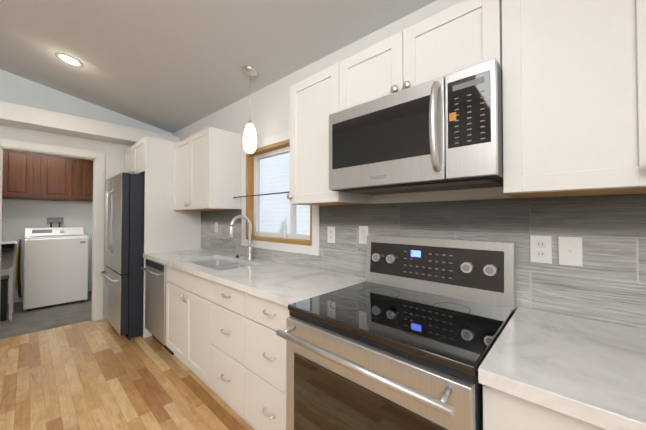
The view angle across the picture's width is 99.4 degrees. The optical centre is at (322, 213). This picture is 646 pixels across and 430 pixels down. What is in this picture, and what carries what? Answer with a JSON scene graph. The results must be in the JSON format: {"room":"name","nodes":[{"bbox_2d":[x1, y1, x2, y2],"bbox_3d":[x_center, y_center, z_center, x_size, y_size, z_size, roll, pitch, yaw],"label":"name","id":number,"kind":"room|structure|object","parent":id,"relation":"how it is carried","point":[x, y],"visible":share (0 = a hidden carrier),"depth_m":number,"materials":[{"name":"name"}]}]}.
{"room":"kitchen","nodes":[
{"label":"kitchen","id":0,"kind":"room"},
{"bbox_2d":[0,291,91,338],"bbox_3d":[-3.994,1.403,3.829,1.930,0.048,3.070,-1,-1,43],"label":"floor","id":1,"kind":"structure","parent":0,"point":[22,322],"depth_m":3.61,"materials":[{"name":"grey tile"}]},
{"bbox_2d":[0,275,8,320],"bbox_3d":[-4.308,1.106,3.487,0.370,0.530,0.395,-1,-1,43],"label":"storage bin","id":2,"kind":"object","parent":1,"relation":"on","point":[4,299],"visible":0.96,"depth_m":3.49,"materials":[{"name":"grey plastic"}]},
{"bbox_2d":[1,241,17,320],"bbox_3d":[-4.308,0.771,3.492,0.497,1.200,0.532,-1,-1,43],"label":"tub","id":3,"kind":"object","parent":1,"relation":"on","point":[8,250],"visible":1,"depth_m":3.50,"materials":[{"name":"white plastic"}]},
{"bbox_2d":[23,227,88,310],"bbox_3d":[-4.177,0.806,4.287,0.692,1.155,0.690,-1,-1,43],"label":"washer","id":4,"kind":"object","parent":1,"relation":"on","point":[55,266],"visible":1,"depth_m":4.06,"materials":[{"name":"white metal"}]},
{"bbox_2d":[15,239,21,297],"bbox_3d":[-4.512,0.827,4.029,0.476,0.859,0.109,-1,-1,43],"label":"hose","id":5,"kind":"object","parent":4,"relation":"attached to","point":[18,278],"visible":0.77,"depth_m":3.94,"materials":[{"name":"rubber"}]},
{"bbox_2d":[1,199,92,303],"bbox_3d":[-4.709,0.085,4.409,0.120,2.600,2.920,-1,-1,43],"label":"wall","id":6,"kind":"structure","parent":0,"point":[19,216],"depth_m":4.40,"materials":[{"name":"white paint"}]},
{"bbox_2d":[2,150,37,199],"bbox_3d":[-4.638,-0.599,4.156,0.338,0.760,0.400,-1,-1,43],"label":"upper cabinet","id":7,"kind":"object","parent":6,"relation":"attached to","point":[29,176],"depth_m":4.06,"materials":[{"name":"brown wood"}]},
{"bbox_2d":[45,216,64,226],"bbox_3d":[-4.450,0.193,4.549,0.064,0.291,0.240,-1,-1,43],"label":"washer outlet box","id":8,"kind":"object","parent":6,"relation":"attached to","point":[51,221],"visible":0.75,"depth_m":4.55,"materials":[{"name":"white plastic"}]},
{"bbox_2d":[38,154,77,200],"bbox_3d":[-4.356,-0.594,4.461,0.338,0.760,0.431,-1,-1,43],"label":"upper cabinet","id":9,"kind":"object","parent":6,"relation":"attached to","point":[57,176],"depth_m":4.35,"materials":[{"name":"brown wood"}]},
{"bbox_2d":[74,159,92,201],"bbox_3d":[-4.064,-0.589,4.776,0.338,0.760,0.429,-1,-1,43],"label":"upper cabinet","id":10,"kind":"object","parent":6,"relation":"attached to","point":[83,192],"depth_m":4.60,"materials":[{"name":"brown wood"}]},
{"bbox_2d":[0,69,172,318],"bbox_3d":[-3.914,-0.443,2.523,0.120,3.600,4.620,-1,-1,43],"label":"wall","id":11,"kind":"structure","parent":0,"point":[16,89],"depth_m":3.30,"materials":[{"name":"white paint"}]},
{"bbox_2d":[0,138,104,320],"bbox_3d":[-3.223,0.284,3.244,0.140,2.168,0.975,-1,-1,43],"label":"door frame","id":12,"kind":"structure","parent":11,"relation":"attached to","point":[97,158],"depth_m":3.50,"materials":[{"name":"white paint"}]},
{"bbox_2d":[0,101,178,145],"bbox_3d":[-3.727,-1.050,2.440,0.280,0.180,4.499,-1,-1,43],"label":"header beam","id":13,"kind":"structure","parent":11,"relation":"attached to","point":[21,116],"depth_m":3.16,"materials":[{"name":"white paint"}]},
{"bbox_2d":[0,319,253,429],"bbox_3d":[-1.163,1.345,0.051,7.360,0.050,4.770,-1,-1,43],"label":"floor","id":14,"kind":"structure","parent":0,"point":[103,374],"depth_m":2.13,"materials":[{"name":"brown wood"}]},
{"bbox_2d":[100,172,144,339],"bbox_3d":[-2.210,0.471,3.453,0.880,1.800,0.860,-1,-1,43],"label":"fridge","id":15,"kind":"object","parent":14,"relation":"on","point":[123,275],"visible":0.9,"depth_m":2.99,"materials":[{"name":"grey metal"}]},
{"bbox_2d":[141,258,173,354],"bbox_3d":[-1.544,0.922,2.982,0.619,0.883,0.635,-1,-1,43],"label":"dishwasher","id":16,"kind":"object","parent":14,"relation":"on","point":[155,299],"visible":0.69,"depth_m":2.74,"materials":[{"name":"grey metal"}]},
{"bbox_2d":[143,136,200,337],"bbox_3d":[-1.757,0.258,3.240,0.022,2.220,0.618,-1,-1,43],"label":"panel","id":17,"kind":"object","parent":14,"relation":"on","point":[167,227],"visible":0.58,"depth_m":3.14,"materials":[{"name":"white paint"}]},
{"bbox_2d":[166,263,239,397],"bbox_3d":[-0.947,0.913,2.467,0.946,0.885,0.616,-1,-1,43],"label":"base cabinet","id":18,"kind":"object","parent":14,"relation":"on","point":[189,302],"visible":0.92,"depth_m":2.20,"materials":[{"name":"white paint"}]},
{"bbox_2d":[143,249,364,306],"bbox_3d":[-0.832,0.449,2.363,2.519,0.040,0.623,-1,-1,43],"label":"countertop","id":19,"kind":"structure","parent":18,"relation":"on","point":[286,285],"depth_m":1.83,"materials":[{"name":"stone"}]},
{"bbox_2d":[190,259,248,270],"bbox_3d":[-0.929,0.577,2.442,0.820,0.210,0.410,-1,-1,43],"label":"undermount sink","id":20,"kind":"object","parent":19,"relation":"in","point":[218,264],"depth_m":2.72,"materials":[{"name":"silver metal"}]},
{"bbox_2d":[229,215,252,259],"bbox_3d":[-0.735,0.224,2.491,0.096,0.415,0.243,-1,-1,43],"label":"gooseneck faucet","id":21,"kind":"object","parent":19,"relation":"on","point":[250,246],"visible":1,"depth_m":2.54,"materials":[{"name":"silver metal"}]},
{"bbox_2d":[212,281,253,428],"bbox_3d":[-0.444,0.906,1.999,0.426,0.885,0.620,-1,-1,43],"label":"base cabinet","id":22,"kind":"object","parent":14,"relation":"on","point":[228,319],"visible":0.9,"depth_m":1.77,"materials":[{"name":"white paint"}]},
{"bbox_2d":[244,292,289,429],"bbox_3d":[-0.097,0.901,1.678,0.519,0.885,0.620,-1,-1,43],"label":"base cabinet","id":23,"kind":"object","parent":14,"relation":"on","point":[265,375],"visible":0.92,"depth_m":1.51,"materials":[{"name":"white paint"}]},
{"bbox_2d":[276,235,515,429],"bbox_3d":[0.316,0.733,1.180,0.755,1.208,0.758,-1,-1,43],"label":"range","id":24,"kind":"object","parent":14,"relation":"on","point":[406,334],"visible":0.98,"depth_m":1.05,"materials":[{"name":"grey metal"}]},
{"bbox_2d":[483,385,604,429],"bbox_3d":[1.060,0.885,0.569,1.152,0.885,0.675,-1,-1,43],"label":"base cabinet","id":25,"kind":"object","parent":14,"relation":"on","point":[503,410],"visible":0.17,"depth_m":0.69,"materials":[{"name":"white paint"}]},
{"bbox_2d":[478,306,645,429],"bbox_3d":[1.059,0.422,0.574,1.152,0.040,0.680,-1,-1,43],"label":"countertop","id":26,"kind":"structure","parent":25,"relation":"on","point":[590,371],"depth_m":0.72,"materials":[{"name":"stone"}]},
{"bbox_2d":[0,0,436,132],"bbox_3d":[-1.185,-1.637,0.116,7.420,1.154,4.770,-1,-1,43],"label":"ceiling","id":27,"kind":"structure","parent":0,"point":[172,66],"depth_m":2.16,"materials":[{"name":"paint"}]},
{"bbox_2d":[55,52,82,66],"bbox_3d":[-2.381,-1.439,2.570,0.200,0.039,0.197,-1,-1,43],"label":"recessed light","id":28,"kind":"object","parent":27,"relation":"in","point":[68,59],"visible":1,"depth_m":2.56,"materials":[{"name":"white glass"}]},
{"bbox_2d":[243,66,257,153],"bbox_3d":[-0.624,-0.872,2.345,0.124,0.724,0.124,-1,-1,43],"label":"pendant lamp","id":29,"kind":"object","parent":27,"relation":"hanging from","point":[250,140],"visible":0.98,"depth_m":2.31,"materials":[{"name":"white glass"}]},
{"bbox_2d":[173,0,643,328],"bbox_3d":[-0.302,-0.145,2.424,9.290,3.000,0.150,-1,-1,43],"label":"wall","id":30,"kind":"structure","parent":0,"point":[266,110],"depth_m":2.31,"materials":[{"name":"white paint"}]},
{"bbox_2d":[124,137,144,174],"bbox_3d":[-2.123,-0.654,3.567,0.936,0.388,0.655,-1,-1,43],"label":"upper cabinet","id":31,"kind":"object","parent":30,"relation":"attached to","point":[135,158],"visible":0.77,"depth_m":3.30,"materials":[{"name":"white paint"}]},
{"bbox_2d":[173,127,240,210],"bbox_3d":[-1.319,-0.428,3.014,0.938,0.776,0.370,-1,-1,43],"label":"upper cabinet","id":32,"kind":"object","parent":30,"relation":"attached to","point":[206,169],"visible":1,"depth_m":2.75,"materials":[{"name":"white paint"},{"name":"brushed nickel"}]},
{"bbox_2d":[234,191,289,197],"bbox_3d":[-0.473,-0.167,2.376,1.161,0.018,0.018,-1,-1,43],"label":"curtain rod","id":33,"kind":"object","parent":32,"relation":"attached to","point":[263,194],"visible":0.56,"depth_m":2.42,"materials":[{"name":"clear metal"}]},
{"bbox_2d":[242,131,318,255],"bbox_3d":[-0.391,-0.182,2.460,1.083,1.013,0.129,-1,-1,43],"label":"window","id":34,"kind":"structure","parent":30,"relation":"in","point":[278,145],"depth_m":2.53,"materials":[{"name":"white paint"}]},
{"bbox_2d":[282,222,286,238],"bbox_3d":[-0.337,0.149,2.395,0.038,0.144,0.042,-1,-1,43],"label":"soap bottle","id":35,"kind":"object","parent":34,"relation":"on","point":[284,234],"visible":1,"depth_m":2.38,"materials":[{"name":"white plastic"}]},
{"bbox_2d":[287,63,371,205],"bbox_3d":[0.034,-0.447,1.761,0.420,0.776,0.370,-1,-1,43],"label":"upper cabinet","id":36,"kind":"object","parent":30,"relation":"attached to","point":[314,101],"visible":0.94,"depth_m":1.66,"materials":[{"name":"white paint"}]},
{"bbox_2d":[339,0,501,110],"bbox_3d":[0.467,-0.681,1.363,0.759,0.320,0.370,-1,-1,43],"label":"upper cabinet","id":37,"kind":"object","parent":30,"relation":"attached to","point":[462,35],"visible":0.73,"depth_m":1.19,"materials":[{"name":"white paint"}]},
{"bbox_2d":[329,58,502,194],"bbox_3d":[0.429,-0.318,1.309,0.755,0.402,0.489,-1,-1,43],"label":"over-the-range microwave","id":38,"kind":"object","parent":37,"relation":"attached to","point":[442,133],"visible":0.98,"depth_m":1.09,"materials":[{"name":"grey metal"}]},
{"bbox_2d":[201,194,645,328],"bbox_3d":[0.089,0.183,1.950,4.440,0.480,0.008,-1,-1,43],"label":"tile backsplash","id":39,"kind":"structure","parent":30,"relation":"attached to","point":[606,282],"depth_m":1.19,"materials":[{"name":"grey tile"}]},
{"bbox_2d":[215,222,217,232],"bbox_3d":[-1.235,0.162,3.163,0.072,0.116,0.010,-1,-1,43],"label":"outlet","id":40,"kind":"object","parent":39,"relation":"attached to","point":[216,226],"visible":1,"depth_m":3.15,"materials":[{"name":"white plastic"}]},
{"bbox_2d":[327,227,334,242],"bbox_3d":[0.060,0.153,1.967,0.072,0.116,0.007,-1,-1,43],"label":"electrical outlet plate","id":41,"kind":"object","parent":39,"relation":"attached to","point":[330,234],"visible":1,"depth_m":1.96,"materials":[{"name":"white plastic"}]},
{"bbox_2d":[359,226,367,243],"bbox_3d":[0.262,0.140,1.778,0.072,0.116,0.010,-1,-1,43],"label":"outlet","id":42,"kind":"object","parent":39,"relation":"attached to","point":[363,232],"visible":0.98,"depth_m":1.77,"materials":[{"name":"white plastic"}]},
{"bbox_2d":[530,235,551,263],"bbox_3d":[0.926,0.152,1.164,0.072,0.116,0.007,-1,-1,43],"label":"electrical outlet plate","id":43,"kind":"object","parent":39,"relation":"attached to","point":[540,248],"visible":1,"depth_m":1.16,"materials":[{"name":"white plastic"}]},
{"bbox_2d":[558,236,582,266],"bbox_3d":[0.994,0.152,1.100,0.072,0.116,0.010,-1,-1,43],"label":"outlet plate","id":44,"kind":"object","parent":39,"relation":"attached to","point":[570,251],"visible":1,"depth_m":1.10,"materials":[{"name":"white plastic"}]},
{"bbox_2d":[501,0,645,197],"bbox_3d":[1.171,-0.463,0.709,1.152,0.776,0.370,-1,-1,43],"label":"upper cabinet","id":45,"kind":"object","parent":30,"relation":"attached to","point":[574,94],"visible":1,"depth_m":0.87,"materials":[{"name":"white paint"}]},
{"label":"outside","id":46,"kind":"structure","parent":0,"visible":0},
{"bbox_3d":[3.059,1.981,7.458,18.000,0.100,11.850,-1,-1,43],"label":"ground","id":47,"kind":"structure","parent":46,"visible":0},
{"bbox_2d":[260,152,309,234],"bbox_3d":[1.557,-1.354,5.150,11.000,6.500,0.350,-1,-1,43],"label":"house","id":48,"kind":"structure","parent":47,"relation":"on","point":[303,215],"depth_m":7.57,"materials":[{"name":"white"}]}
]}

